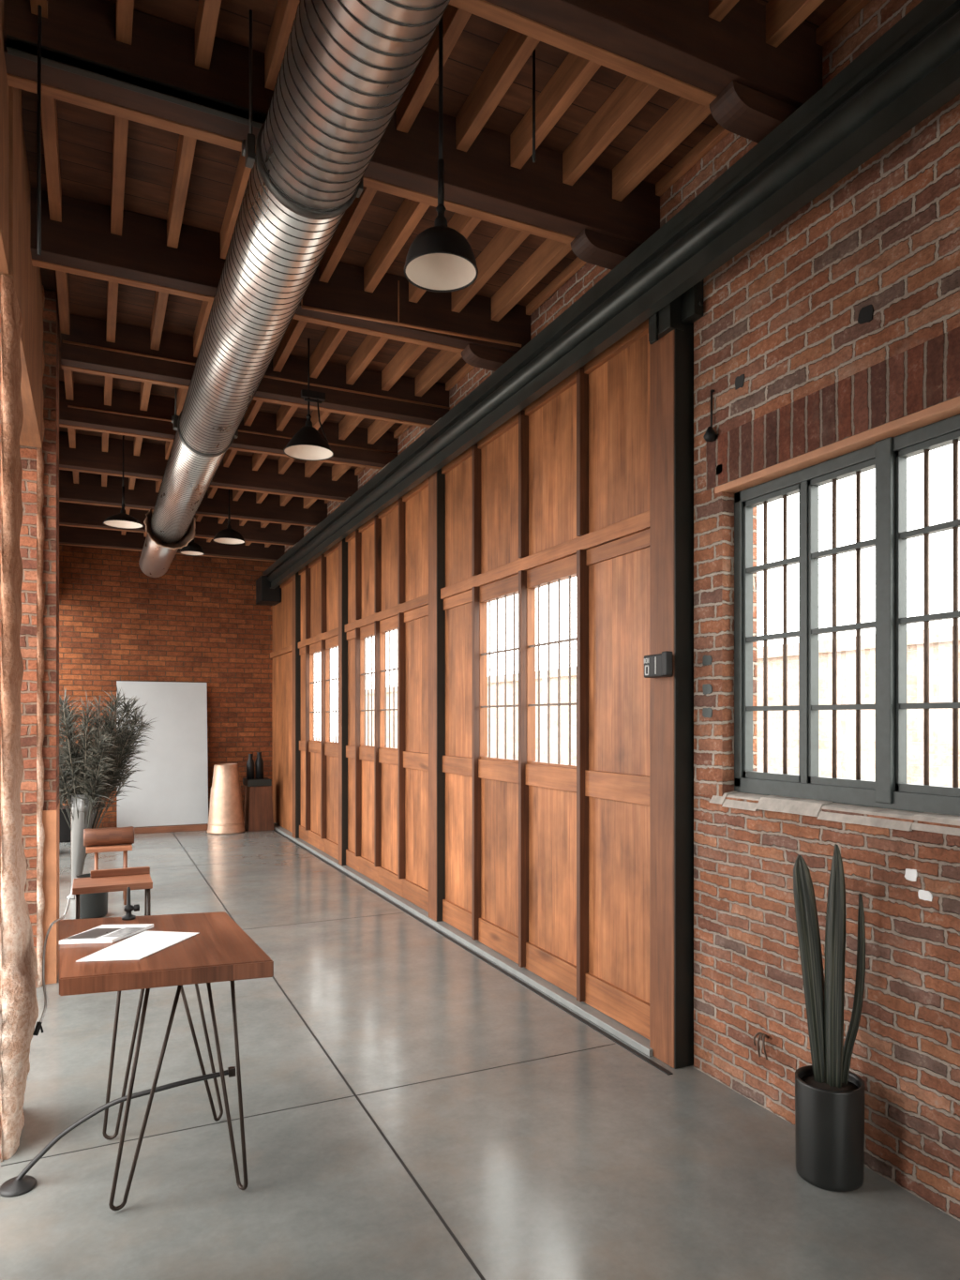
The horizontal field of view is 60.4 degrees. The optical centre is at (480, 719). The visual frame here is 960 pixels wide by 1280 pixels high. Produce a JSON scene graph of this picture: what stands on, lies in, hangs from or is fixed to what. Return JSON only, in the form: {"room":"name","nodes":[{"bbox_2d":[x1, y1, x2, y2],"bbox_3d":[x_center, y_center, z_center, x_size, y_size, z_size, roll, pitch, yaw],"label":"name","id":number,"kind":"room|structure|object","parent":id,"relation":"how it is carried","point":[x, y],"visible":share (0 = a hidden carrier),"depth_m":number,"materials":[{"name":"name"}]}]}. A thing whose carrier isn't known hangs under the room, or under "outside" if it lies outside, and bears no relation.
{"room":"industrial loft studio","nodes":[
{"label":"industrial loft studio","id":0,"kind":"room"},
{"bbox_2d":[0,86,38,1161],"bbox_3d":[-2.062,-0.497,3.047,0.749,4.195,0.502,0,0,-25],"label":"curtain","id":1,"kind":"object","parent":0,"point":[19,1007],"visible":0.99,"depth_m":3.01,"materials":[{"name":"fabric"}]},
{"bbox_2d":[0,0,42,448],"bbox_3d":[-2.644,-2.110,4.587,0.340,0.980,14.950,0,0,-25],"label":"wall","id":2,"kind":"structure","parent":0,"point":[31,338],"depth_m":3.81,"materials":[{"name":"brown wood"}]},
{"bbox_2d":[19,285,59,988],"bbox_3d":[-2.995,-0.497,5.034,0.745,4.195,0.542,0,0,-25],"label":"brick pier","id":3,"kind":"object","parent":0,"point":[39,530],"visible":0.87,"depth_m":4.94,"materials":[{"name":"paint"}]},
{"bbox_2d":[59,544,274,828],"bbox_3d":[-4.718,-0.500,12.035,4.060,4.200,0.300,0,0,-25],"label":"wall","id":4,"kind":"structure","parent":0,"point":[200,621],"depth_m":12.01,"materials":[{"name":"brick"}]},
{"bbox_2d":[22,0,846,469],"bbox_3d":[-1.240,-2.630,5.244,3.700,0.060,15.550,0,0,-25],"label":"ceiling","id":5,"kind":"structure","parent":0,"point":[85,135],"depth_m":3.85,"materials":[{"name":"brown wood"}]},
{"bbox_2d":[36,4,41,255],"bbox_3d":[-1.520,-2.100,2.846,0.013,1.000,0.017,0,0,-3],"label":"hanging rod","id":6,"kind":"object","parent":5,"relation":"hanging from","point":[38,95],"visible":1,"depth_m":2.84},
{"bbox_2d":[30,0,47,18],"bbox_3d":[-1.367,-2.530,2.514,0.052,0.139,0.826,0,0,-25],"label":"joist","id":7,"kind":"object","parent":5,"relation":"attached to","point":[34,4],"visible":0.91,"depth_m":2.85,"materials":[{"name":"brown wood"}]},
{"bbox_2d":[41,94,61,222],"bbox_3d":[-1.852,-2.530,3.556,0.052,0.139,1.146,0,0,-25],"label":"joist","id":8,"kind":"object","parent":5,"relation":"attached to","point":[49,113],"visible":0.56,"depth_m":3.62,"materials":[{"name":"brown wood"}]},
{"bbox_2d":[55,270,69,334],"bbox_3d":[-2.405,-2.530,4.749,0.052,0.139,1.156,0,0,-25],"label":"joist","id":9,"kind":"object","parent":5,"relation":"attached to","point":[62,283],"visible":0.51,"depth_m":4.87,"materials":[{"name":"brown wood"}]},
{"bbox_2d":[63,369,73,400],"bbox_3d":[-2.942,-2.530,5.889,0.052,0.139,1.036,0,0,-25],"label":"joist","id":10,"kind":"object","parent":5,"relation":"attached to","point":[67,374],"visible":0.49,"depth_m":6.09,"materials":[{"name":"brown wood"}]},
{"bbox_2d":[104,376,112,406],"bbox_3d":[-2.701,-2.530,6.002,0.052,0.139,1.036,0,0,-25],"label":"joist","id":11,"kind":"object","parent":5,"relation":"attached to","point":[108,381],"visible":0.49,"depth_m":6.18,"materials":[{"name":"brown wood"}]},
{"bbox_2d":[105,281,118,343],"bbox_3d":[-2.165,-2.530,4.862,0.052,0.139,1.156,0,0,-25],"label":"joist","id":12,"kind":"object","parent":5,"relation":"attached to","point":[112,287],"visible":0.51,"depth_m":4.98,"materials":[{"name":"brown wood"}]},
{"bbox_2d":[110,115,128,235],"bbox_3d":[-1.605,-2.530,3.672,0.052,0.139,1.146,0,0,-25],"label":"joist","id":13,"kind":"object","parent":5,"relation":"attached to","point":[120,125],"visible":0.56,"depth_m":3.72,"materials":[{"name":"brown wood"}]},
{"bbox_2d":[103,435,143,528],"bbox_3d":[-3.196,-2.171,7.392,0.334,0.858,0.334,0,0,-25],"label":"pendant lamp","id":14,"kind":"object","parent":5,"relation":"hanging from","point":[122,520],"visible":0.98,"depth_m":7.38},
{"bbox_2d":[116,0,134,45],"bbox_3d":[-1.122,-2.530,2.628,0.052,0.139,0.826,0,0,-25],"label":"joist","id":15,"kind":"object","parent":5,"relation":"attached to","point":[124,7],"visible":1,"depth_m":2.90,"materials":[{"name":"brown wood"}]},
{"bbox_2d":[139,381,151,410],"bbox_3d":[-2.464,-2.530,6.113,0.052,0.139,1.036,0,0,-25],"label":"joist","id":16,"kind":"object","parent":5,"relation":"attached to","point":[145,388],"visible":0.49,"depth_m":6.30,"materials":[{"name":"brown wood"}]},
{"bbox_2d":[150,290,168,350],"bbox_3d":[-1.924,-2.530,4.975,0.052,0.139,1.156,0,0,-25],"label":"joist","id":17,"kind":"object","parent":5,"relation":"attached to","point":[160,298],"visible":0.51,"depth_m":5.11,"materials":[{"name":"brown wood"}]},
{"bbox_2d":[59,525,285,561],"bbox_3d":[-4.208,-2.446,11.370,3.220,0.304,0.162,0,0,-25],"label":"ceiling beam","id":18,"kind":"structure","parent":5,"relation":"attached to","point":[69,535],"depth_m":11.10,"materials":[{"name":"brown wood"}]},
{"bbox_2d":[59,501,303,545],"bbox_3d":[-3.699,-2.446,10.283,3.220,0.304,0.162,0,0,-25],"label":"ceiling beam","id":19,"kind":"structure","parent":5,"relation":"attached to","point":[70,514],"depth_m":10.31,"materials":[{"name":"brown wood"}]},
{"bbox_2d":[166,134,196,248],"bbox_3d":[-1.363,-2.530,3.785,0.052,0.139,1.146,0,0,-25],"label":"joist","id":20,"kind":"object","parent":5,"relation":"attached to","point":[186,148],"visible":0.56,"depth_m":3.84,"materials":[{"name":"brown wood"}]},
{"bbox_2d":[180,539,204,556],"bbox_3d":[-3.295,-2.248,9.444,0.264,0.703,0.264,0,0,-25],"label":"pendant lamp","id":21,"kind":"object","parent":5,"relation":"hanging from","point":[192,549],"visible":0.79,"depth_m":9.39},
{"bbox_2d":[59,469,327,527],"bbox_3d":[-3.190,-2.446,9.196,3.220,0.304,0.162,0,0,-25],"label":"ceiling beam","id":22,"kind":"structure","parent":5,"relation":"attached to","point":[89,490],"depth_m":9.18,"materials":[{"name":"brown wood"}]},
{"bbox_2d":[193,301,212,357],"bbox_3d":[-1.679,-2.530,5.089,0.052,0.139,1.156,0,0,-25],"label":"joist","id":23,"kind":"object","parent":5,"relation":"attached to","point":[205,308],"visible":0.36,"depth_m":5.23,"materials":[{"name":"brown wood"}]},
{"bbox_2d":[195,0,221,69],"bbox_3d":[-0.876,-2.530,2.744,0.052,0.139,0.826,0,0,-25],"label":"joist","id":24,"kind":"object","parent":5,"relation":"attached to","point":[208,10],"visible":1,"depth_m":2.97,"materials":[{"name":"brown wood"}]},
{"bbox_2d":[59,431,358,501],"bbox_3d":[-2.660,-2.446,8.064,3.220,0.304,0.162,0,0,-25],"label":"ceiling beam","id":25,"kind":"structure","parent":5,"relation":"attached to","point":[88,456],"depth_m":8.06,"materials":[{"name":"brown wood"}]},
{"bbox_2d":[59,380,398,469],"bbox_3d":[-2.127,-2.446,6.925,3.220,0.304,0.176,0,0,-25],"label":"ceiling beam","id":26,"kind":"structure","parent":5,"relation":"attached to","point":[87,411],"depth_m":6.67,"materials":[{"name":"brown wood"}]},
{"bbox_2d":[212,489,245,544],"bbox_3d":[-2.718,-2.264,8.941,0.334,0.673,0.334,0,0,-25],"label":"pendant lamp","id":27,"kind":"object","parent":5,"relation":"hanging from","point":[229,536],"visible":1,"depth_m":8.93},
{"bbox_2d":[220,151,251,259],"bbox_3d":[-1.122,-2.530,3.898,0.052,0.139,1.146,0,0,-25],"label":"joist","id":28,"kind":"object","parent":5,"relation":"attached to","point":[242,174],"visible":0.42,"depth_m":4.00,"materials":[{"name":"brown wood"}]},
{"bbox_2d":[243,399,263,426],"bbox_3d":[-1.734,-2.530,6.455,0.052,0.139,1.036,0,0,-25],"label":"joist","id":29,"kind":"object","parent":5,"relation":"attached to","point":[254,406],"visible":0.38,"depth_m":6.65,"materials":[{"name":"brown wood"}]},
{"bbox_2d":[60,314,450,427],"bbox_3d":[-1.433,-2.446,5.926,2.810,0.304,0.176,0,0,-25],"label":"ceiling beam","id":30,"kind":"structure","parent":5,"relation":"attached to","point":[86,350],"depth_m":5.83,"materials":[{"name":"brown wood"}]},
{"bbox_2d":[30,187,530,371],"bbox_3d":[-1.062,-2.406,4.649,3.220,0.383,0.162,0,0,-25],"label":"ceiling beam","id":31,"kind":"structure","parent":5,"relation":"attached to","point":[83,244],"depth_m":4.40,"materials":[{"name":"brown wood"}]},
{"bbox_2d":[264,0,300,90],"bbox_3d":[-0.641,-2.530,2.853,0.052,0.139,0.826,0,0,-25],"label":"joist","id":32,"kind":"object","parent":5,"relation":"attached to","point":[285,12],"visible":0.78,"depth_m":3.03,"materials":[{"name":"brown wood"}]},
{"bbox_2d":[276,404,298,431],"bbox_3d":[-1.492,-2.530,6.568,0.052,0.139,1.036,0,0,-25],"label":"joist","id":33,"kind":"object","parent":5,"relation":"attached to","point":[285,413],"visible":0.49,"depth_m":6.79,"materials":[{"name":"brown wood"}]},
{"bbox_2d":[272,318,307,372],"bbox_3d":[-1.194,-2.530,5.316,0.052,0.139,1.156,0,0,-25],"label":"joist","id":34,"kind":"object","parent":5,"relation":"attached to","point":[295,327],"visible":0.42,"depth_m":5.45,"materials":[{"name":"brown wood"}]},
{"bbox_2d":[138,0,450,577],"bbox_3d":[-1.602,-2.180,5.075,0.512,0.841,12.951,0,0,-25],"label":"spiral duct","id":35,"kind":"object","parent":5,"relation":"hanging from","point":[347,67],"visible":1,"depth_m":3.04,"materials":[{"name":"silver metal"}]},
{"bbox_2d":[283,338,333,461],"bbox_3d":[-1.170,-2.208,5.636,0.339,0.783,0.339,0,0,-25],"label":"pendant lamp","id":36,"kind":"object","parent":5,"relation":"hanging from","point":[308,444],"visible":1,"depth_m":5.63,"materials":[{"name":"metal"}]},
{"bbox_2d":[309,326,347,378],"bbox_3d":[-0.959,-2.530,5.426,0.052,0.139,1.156,0,0,-25],"label":"joist","id":37,"kind":"object","parent":5,"relation":"attached to","point":[332,338],"visible":0.51,"depth_m":5.59,"materials":[{"name":"brown wood"}]},
{"bbox_2d":[3,0,660,270],"bbox_3d":[-0.499,-2.406,3.447,3.220,0.383,0.197,0,0,-25],"label":"ceiling beam","id":38,"kind":"structure","parent":5,"relation":"attached to","point":[155,81],"depth_m":3.21,"materials":[{"name":"brown wood"}]},
{"bbox_2d":[318,186,376,283],"bbox_3d":[-0.639,-2.530,4.124,0.052,0.139,1.146,0,0,-25],"label":"joist","id":39,"kind":"object","parent":5,"relation":"attached to","point":[353,215],"visible":0.44,"depth_m":4.21,"materials":[{"name":"brown wood"}]},
{"bbox_2d":[338,414,364,439],"bbox_3d":[-1.000,-2.530,6.798,0.052,0.139,1.036,0,0,-25],"label":"joist","id":40,"kind":"object","parent":5,"relation":"attached to","point":[348,424],"visible":0.49,"depth_m":7.03,"materials":[{"name":"brown wood"}]},
{"bbox_2d":[346,334,388,384],"bbox_3d":[-0.715,-2.530,5.541,0.052,0.139,1.156,0,0,-25],"label":"joist","id":41,"kind":"object","parent":5,"relation":"attached to","point":[370,345],"visible":0.51,"depth_m":5.70,"materials":[{"name":"brown wood"}]},
{"bbox_2d":[367,420,394,444],"bbox_3d":[-0.761,-2.530,6.910,0.052,0.139,1.036,0,0,-25],"label":"joist","id":42,"kind":"object","parent":5,"relation":"attached to","point":[377,429],"visible":0.49,"depth_m":7.14,"materials":[{"name":"brown wood"}]},
{"bbox_2d":[363,197,429,292],"bbox_3d":[-0.401,-2.530,4.235,0.052,0.139,1.146,0,0,-25],"label":"joist","id":43,"kind":"object","parent":5,"relation":"attached to","point":[410,213],"visible":0.56,"depth_m":4.32,"materials":[{"name":"brown wood"}]},
{"bbox_2d":[381,342,427,391],"bbox_3d":[-0.468,-2.530,5.656,0.052,0.139,1.156,0,0,-25],"label":"joist","id":44,"kind":"object","parent":5,"relation":"attached to","point":[405,357],"visible":0.51,"depth_m":5.82,"materials":[{"name":"brown wood"}]},
{"bbox_2d":[301,280,521,346],"bbox_3d":[-0.362,-2.325,4.661,1.273,0.269,0.018,0,0,-18],"label":"ceiling strip","id":45,"kind":"object","parent":5,"relation":"attached to","point":[302,306],"visible":0.8,"depth_m":4.63,"materials":[{"name":"black metal"}]},
{"bbox_2d":[396,4,471,133],"bbox_3d":[-0.152,-2.530,3.082,0.052,0.139,0.826,0,0,-25],"label":"joist","id":46,"kind":"object","parent":5,"relation":"attached to","point":[426,74],"visible":0.77,"depth_m":3.15,"materials":[{"name":"brown wood"}]},
{"bbox_2d":[415,349,462,396],"bbox_3d":[-0.228,-2.530,5.769,0.052,0.139,1.156,0,0,-25],"label":"joist","id":47,"kind":"object","parent":5,"relation":"attached to","point":[444,361],"visible":0.51,"depth_m":5.93,"materials":[{"name":"brown wood"}]},
{"bbox_2d":[404,15,478,292],"bbox_3d":[-0.136,-2.076,2.873,0.258,1.048,0.258,0,0,-25],"label":"pendant lamp","id":48,"kind":"object","parent":5,"relation":"hanging from","point":[440,259],"visible":1,"depth_m":2.87,"materials":[{"name":"metal"}]},
{"bbox_2d":[408,212,481,302],"bbox_3d":[-0.154,-2.530,4.351,0.052,0.139,1.146,0,0,-25],"label":"joist","id":49,"kind":"object","parent":5,"relation":"attached to","point":[463,224],"visible":0.27,"depth_m":4.20,"materials":[{"name":"brown wood"}]},
{"bbox_2d":[445,362,474,391],"bbox_3d":[-0.011,-2.572,5.870,0.030,0.054,1.156,0,0,-25],"label":"joist","id":50,"kind":"object","parent":5,"relation":"attached to","point":[466,368],"visible":0.44,"depth_m":6.16,"materials":[{"name":"brown wood"}]},
{"bbox_2d":[451,225,529,313],"bbox_3d":[0.093,-2.530,4.467,0.052,0.139,1.146,0,0,-25],"label":"joist","id":51,"kind":"object","parent":5,"relation":"attached to","point":[506,240],"visible":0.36,"depth_m":4.50,"materials":[{"name":"brown wood"}]},
{"bbox_2d":[455,28,540,151],"bbox_3d":[0.094,-2.530,3.197,0.052,0.139,0.826,0,0,-25],"label":"joist","id":52,"kind":"object","parent":5,"relation":"attached to","point":[516,48],"visible":0.85,"depth_m":3.25,"materials":[{"name":"brown wood"}]},
{"bbox_2d":[491,238,572,321],"bbox_3d":[0.333,-2.530,4.579,0.052,0.139,1.146,0,0,-25],"label":"joist","id":53,"kind":"object","parent":5,"relation":"attached to","point":[549,252],"visible":0.56,"depth_m":4.67,"materials":[{"name":"brown wood"}]},
{"bbox_2d":[532,48,535,162],"bbox_3d":[0.207,-2.370,3.167,0.011,0.460,0.011,0,0,-3],"label":"hanging rod","id":54,"kind":"object","parent":5,"relation":"hanging from","point":[534,52],"visible":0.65,"depth_m":3.16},
{"bbox_2d":[510,52,601,169],"bbox_3d":[0.333,-2.530,3.309,0.052,0.139,0.826,0,0,-25],"label":"joist","id":55,"kind":"object","parent":5,"relation":"attached to","point":[575,72],"visible":0.69,"depth_m":3.35,"materials":[{"name":"brown wood"}]},
{"bbox_2d":[526,256,587,315],"bbox_3d":[0.544,-2.572,4.678,0.030,0.054,1.146,0,0,-25],"label":"joist","id":56,"kind":"object","parent":5,"relation":"attached to","point":[577,263],"visible":0.56,"depth_m":4.87,"materials":[{"name":"brown wood"}]},
{"bbox_2d":[562,75,660,185],"bbox_3d":[0.578,-2.530,3.424,0.052,0.139,0.826,0,0,-25],"label":"joist","id":57,"kind":"object","parent":5,"relation":"attached to","point":[631,95],"visible":0.56,"depth_m":3.49,"materials":[{"name":"brown wood"}]},
{"bbox_2d":[448,0,822,143],"bbox_3d":[-0.086,-2.406,2.567,3.220,0.383,0.162,0,0,-25],"label":"ceiling beam","id":58,"kind":"structure","parent":5,"relation":"attached to","point":[749,85],"depth_m":2.91,"materials":[{"name":"brown wood"}]},
{"bbox_2d":[612,96,711,201],"bbox_3d":[0.823,-2.530,3.539,0.052,0.139,0.826,0,0,-25],"label":"joist","id":59,"kind":"object","parent":5,"relation":"attached to","point":[685,115],"visible":0.56,"depth_m":3.60,"materials":[{"name":"brown wood"}]},
{"bbox_2d":[655,123,730,195],"bbox_3d":[1.039,-2.572,3.640,0.030,0.054,0.826,0,0,-25],"label":"joist","id":60,"kind":"object","parent":5,"relation":"attached to","point":[709,142],"visible":0.56,"depth_m":3.77,"materials":[{"name":"brown wood"}]},
{"bbox_2d":[708,0,739,21],"bbox_3d":[1.061,-2.530,2.397,0.052,0.139,1.116,0,0,-25],"label":"joist","id":61,"kind":"object","parent":5,"relation":"attached to","point":[718,9],"visible":1,"depth_m":2.87,"materials":[{"name":"brown wood"}]},
{"bbox_2d":[766,0,824,47],"bbox_3d":[1.300,-2.530,2.509,0.052,0.139,1.116,0,0,-25],"label":"joist","id":62,"kind":"object","parent":5,"relation":"attached to","point":[783,17],"visible":1,"depth_m":2.93,"materials":[{"name":"brown wood"}]},
{"bbox_2d":[816,0,871,45],"bbox_3d":[1.516,-2.572,2.610,0.030,0.054,1.116,0,0,-25],"label":"joist","id":63,"kind":"object","parent":5,"relation":"attached to","point":[850,8],"visible":1,"depth_m":3.02,"materials":[{"name":"brown wood"}]},
{"bbox_2d":[0,828,959,1279],"bbox_3d":[-1.485,1.660,5.129,4.060,0.120,15.550,0,0,-25],"label":"floor","id":64,"kind":"structure","parent":0,"point":[601,1163],"depth_m":3.13,"materials":[{"name":"concrete"}]},
{"bbox_2d":[59,805,70,842],"bbox_3d":[-5.408,1.380,10.939,0.440,0.440,0.420,0,0,-25],"label":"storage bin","id":65,"kind":"object","parent":64,"relation":"on","point":[64,828],"visible":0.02,"depth_m":10.72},
{"bbox_2d":[65,793,100,899],"bbox_3d":[-3.573,1.135,7.437,0.285,0.930,0.250,0,0,-25],"label":"floor vase","id":66,"kind":"object","parent":64,"relation":"on","point":[78,850],"visible":0.69,"depth_m":7.36,"materials":[{"name":"white ceramic"}]},
{"bbox_2d":[59,685,156,858],"bbox_3d":[-3.571,0.474,7.458,1.223,1.595,1.058,0,0,0],"label":"potted plant","id":67,"kind":"object","parent":66,"relation":"in","point":[97,768],"visible":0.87,"depth_m":7.39,"materials":[{"name":"plant"}]},
{"bbox_2d":[75,873,107,918],"bbox_3d":[-3.147,1.435,6.698,0.248,0.330,0.248,0,0,-25],"label":"bucket","id":68,"kind":"object","parent":64,"relation":"on","point":[95,905],"visible":0.58,"depth_m":6.60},
{"bbox_2d":[86,843,132,904],"bbox_3d":[-3.224,1.347,7.169,0.360,0.505,0.320,0,0,-25],"label":"stool","id":69,"kind":"object","parent":64,"relation":"on","point":[124,848],"visible":0.57,"depth_m":7.06,"materials":[{"name":"brown wood"}]},
{"bbox_2d":[83,826,134,846],"bbox_3d":[-3.224,1.018,7.169,0.400,0.154,0.156,0,0,-25],"label":"log","id":70,"kind":"object","parent":69,"relation":"on","point":[111,835],"visible":1,"depth_m":7.11,"materials":[{"name":"brown wood"}]},
{"bbox_2d":[72,866,152,918],"bbox_3d":[-2.567,1.337,5.766,0.500,0.525,0.380,0,0,-25],"label":"bench","id":71,"kind":"object","parent":64,"relation":"on","point":[113,880],"visible":0.84,"depth_m":5.71,"materials":[{"name":"brown wood"}]},
{"bbox_2d":[0,1069,228,1197],"bbox_3d":[-1.253,1.416,2.850,0.769,0.368,0.115,0,0,-6],"label":"power cord","id":72,"kind":"object","parent":64,"relation":"on","point":[22,1184],"visible":0.97,"depth_m":2.82,"materials":[{"name":"rubber"}]},
{"bbox_2d":[116,680,208,834],"bbox_3d":[-4.518,0.533,11.760,1.210,2.135,0.272,0,0,-25],"label":"leaning board","id":73,"kind":"object","parent":64,"relation":"on","point":[173,796],"visible":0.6,"depth_m":11.78,"materials":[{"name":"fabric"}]},
{"bbox_2d":[59,911,273,1211],"bbox_3d":[-1.212,1.207,3.090,0.685,0.775,0.944,0,0,-25],"label":"desk","id":74,"kind":"object","parent":64,"relation":"on","point":[221,951],"visible":0.96,"depth_m":2.82,"materials":[{"name":"brown wood"}]},
{"bbox_2d":[32,898,70,1035],"bbox_3d":[-1.685,0.973,3.273,0.031,0.471,0.268,0,0,2],"label":"cable","id":75,"kind":"object","parent":74,"relation":"hanging from","point":[38,1026],"visible":1,"depth_m":3.19,"materials":[{"name":"rubber"}]},
{"bbox_2d":[59,923,153,944],"bbox_3d":[-1.408,0.812,3.127,0.195,0.013,0.293,0,0,12],"label":"magazine","id":76,"kind":"object","parent":74,"relation":"on","point":[103,933],"visible":1,"depth_m":3.10,"materials":[{"name":"paper"}]},
{"bbox_2d":[63,928,120,939],"bbox_3d":[-1.453,0.806,3.104,0.104,0.001,0.191,0,0,13],"label":"picture","id":77,"kind":"object","parent":76,"relation":"on","point":[93,933],"depth_m":3.09,"materials":[{"name":"paper"}]},
{"bbox_2d":[104,927,145,936],"bbox_3d":[-1.347,0.806,3.124,0.073,0.001,0.153,0,0,11],"label":"picture","id":78,"kind":"object","parent":76,"relation":"on","point":[113,931],"depth_m":3.14},
{"bbox_2d":[121,887,139,920],"bbox_3d":[-1.435,0.754,3.391,0.068,0.132,0.051,0,0,-25],"label":"clamp","id":79,"kind":"object","parent":74,"relation":"on","point":[128,908],"visible":1,"depth_m":3.38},
{"bbox_2d":[75,931,198,962],"bbox_3d":[-1.219,0.817,2.968,0.220,0.003,0.415,0,0,10],"label":"paper sheet","id":80,"kind":"object","parent":74,"relation":"on","point":[141,945],"visible":1,"depth_m":2.96,"materials":[{"name":"paper"}]},
{"bbox_2d":[206,763,245,834],"bbox_3d":[-3.599,1.114,11.697,0.524,0.971,0.524,0,0,-25],"label":"vessel","id":81,"kind":"object","parent":64,"relation":"on","point":[226,815],"visible":1,"depth_m":11.53,"materials":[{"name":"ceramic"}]},
{"bbox_2d":[242,777,273,831],"bbox_3d":[-3.222,1.230,12.006,0.375,0.740,0.440,0,0,-25],"label":"plinth","id":82,"kind":"object","parent":64,"relation":"on","point":[259,816],"visible":0.99,"depth_m":11.84,"materials":[{"name":"brown wood"}]},
{"bbox_2d":[292,572,301,838],"bbox_3d":[-2.409,-0.245,10.959,0.130,3.690,0.186,0,0,-25],"label":"post","id":83,"kind":"object","parent":64,"relation":"on","point":[296,579],"visible":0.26,"depth_m":10.87,"materials":[{"name":"brown wood"}]},
{"bbox_2d":[0,1043,614,1166],"bbox_3d":[-0.523,1.601,3.512,2.630,0.005,0.005,0,0,-25],"label":"joint","id":84,"kind":"object","parent":64,"relation":"on","point":[610,1044],"visible":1,"depth_m":3.40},
{"bbox_2d":[171,831,485,1279],"bbox_3d":[-1.324,1.601,5.205,0.010,0.005,14.950,0,0,-25],"label":"joint","id":85,"kind":"object","parent":64,"relation":"on","point":[454,1237],"depth_m":3.14,"materials":[{"name":"concrete"}]},
{"bbox_2d":[338,538,347,865],"bbox_3d":[-1.451,-0.245,8.913,0.130,3.690,0.146,0,0,-25],"label":"post","id":86,"kind":"object","parent":64,"relation":"on","point":[342,545],"visible":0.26,"depth_m":8.84,"materials":[{"name":"brown wood"}]},
{"bbox_2d":[428,467,445,921],"bbox_3d":[-0.315,-0.245,6.486,0.130,3.690,0.186,0,0,-25],"label":"post","id":87,"kind":"object","parent":64,"relation":"on","point":[437,480],"visible":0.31,"depth_m":6.40,"materials":[{"name":"brown wood"}]},
{"bbox_2d":[273,822,653,1056],"bbox_3d":[-1.160,1.583,8.262,0.135,0.035,9.550,0,0,-25],"label":"floor track","id":88,"kind":"object","parent":64,"relation":"on","point":[617,1029],"visible":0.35,"depth_m":5.26,"materials":[{"name":"metal"}]},
{"bbox_2d":[272,829,673,1075],"bbox_3d":[-1.209,1.599,8.129,0.027,0.007,9.750,0,0,-25],"label":"channel","id":89,"kind":"object","parent":64,"relation":"on","point":[542,995],"visible":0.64,"depth_m":5.01,"materials":[{"name":"metal"}]},
{"bbox_2d":[648,278,704,1069],"bbox_3d":[0.910,-0.250,3.826,0.168,3.700,0.292,0,0,-25],"label":"post","id":90,"kind":"object","parent":64,"relation":"on","point":[671,328],"visible":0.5,"depth_m":3.81,"materials":[{"name":"brown wood"}]},
{"bbox_2d":[644,650,672,677],"bbox_3d":[0.832,-0.252,3.821,0.062,0.113,0.175,0,0,-25],"label":"box","id":91,"kind":"object","parent":90,"relation":"attached to","point":[660,665],"visible":1,"depth_m":3.78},
{"bbox_2d":[793,843,865,1191],"bbox_3d":[1.224,1.017,2.892,0.226,1.166,0.226,0,0,-25],"label":"snake plant","id":92,"kind":"object","parent":64,"relation":"on","point":[830,1097],"visible":1,"depth_m":2.87,"materials":[{"name":"green plant"}]},
{"bbox_2d":[285,0,959,1220],"bbox_3d":[0.052,-0.500,6.015,0.205,4.200,15.250,0,0,-25],"label":"wall","id":93,"kind":"structure","parent":0,"point":[835,332],"depth_m":3.12,"materials":[{"name":"red brick"}]},
{"bbox_2d":[256,0,959,605],"bbox_3d":[-0.196,-1.938,5.926,0.310,0.475,14.100,0,0,-25],"label":"door track","id":94,"kind":"object","parent":93,"relation":"attached to","point":[912,70],"visible":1,"depth_m":3.38,"materials":[{"name":"metal"}]},
{"bbox_2d":[270,575,292,832],"bbox_3d":[-2.801,-0.265,11.823,0.088,3.650,1.710,0,0,-25],"label":"door","id":95,"kind":"structure","parent":94,"relation":"hanging from","point":[281,655],"depth_m":11.85,"materials":[{"name":"brown wood"}]},
{"bbox_2d":[298,542,338,859],"bbox_3d":[-1.926,-0.265,9.930,0.108,3.650,2.100,0,0,-25],"label":"door","id":96,"kind":"structure","parent":94,"relation":"hanging from","point":[319,827],"depth_m":9.84,"materials":[{"name":"brown wood"}]},
{"bbox_2d":[345,478,428,912],"bbox_3d":[-0.887,-0.265,7.711,0.108,3.650,2.520,0,0,-25],"label":"door","id":97,"kind":"structure","parent":94,"relation":"hanging from","point":[388,554],"depth_m":7.52,"materials":[{"name":"brown wood"}]},
{"bbox_2d":[440,318,649,1039],"bbox_3d":[0.291,-0.265,5.194,0.108,3.650,2.680,0,0,-25],"label":"door","id":98,"kind":"structure","parent":94,"relation":"hanging from","point":[548,864],"depth_m":4.78,"materials":[{"name":"brown wood"}]},
{"bbox_2d":[703,389,717,441],"bbox_3d":[1.020,-1.348,3.658,0.060,0.235,0.060,0,0,12],"label":"wall hook","id":99,"kind":"object","parent":93,"relation":"attached to","point":[710,435],"visible":1,"depth_m":3.65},
{"bbox_2d":[709,413,959,835],"bbox_3d":[1.584,-0.309,2.652,0.162,1.383,2.320,0,0,-25],"label":"window","id":100,"kind":"structure","parent":93,"relation":"in","point":[806,792],"depth_m":3.09,"materials":[{"name":"metal"}]},
{"label":"outside","id":101,"kind":"structure","parent":0,"visible":0},
{"bbox_2d":[314,737,338,742],"bbox_3d":[-8.480,1.820,18.113,120.000,0.160,120.000,0,0,-25],"label":"ground","id":102,"kind":"structure","parent":101,"point":[331,738],"depth_m":71.22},
{"bbox_2d":[365,625,959,786],"bbox_3d":[4.423,0.095,25.811,4.100,3.290,47.000,0,0,-25],"label":"exterior wall","id":103,"kind":"structure","parent":102,"relation":"on","point":[941,639],"depth_m":16.08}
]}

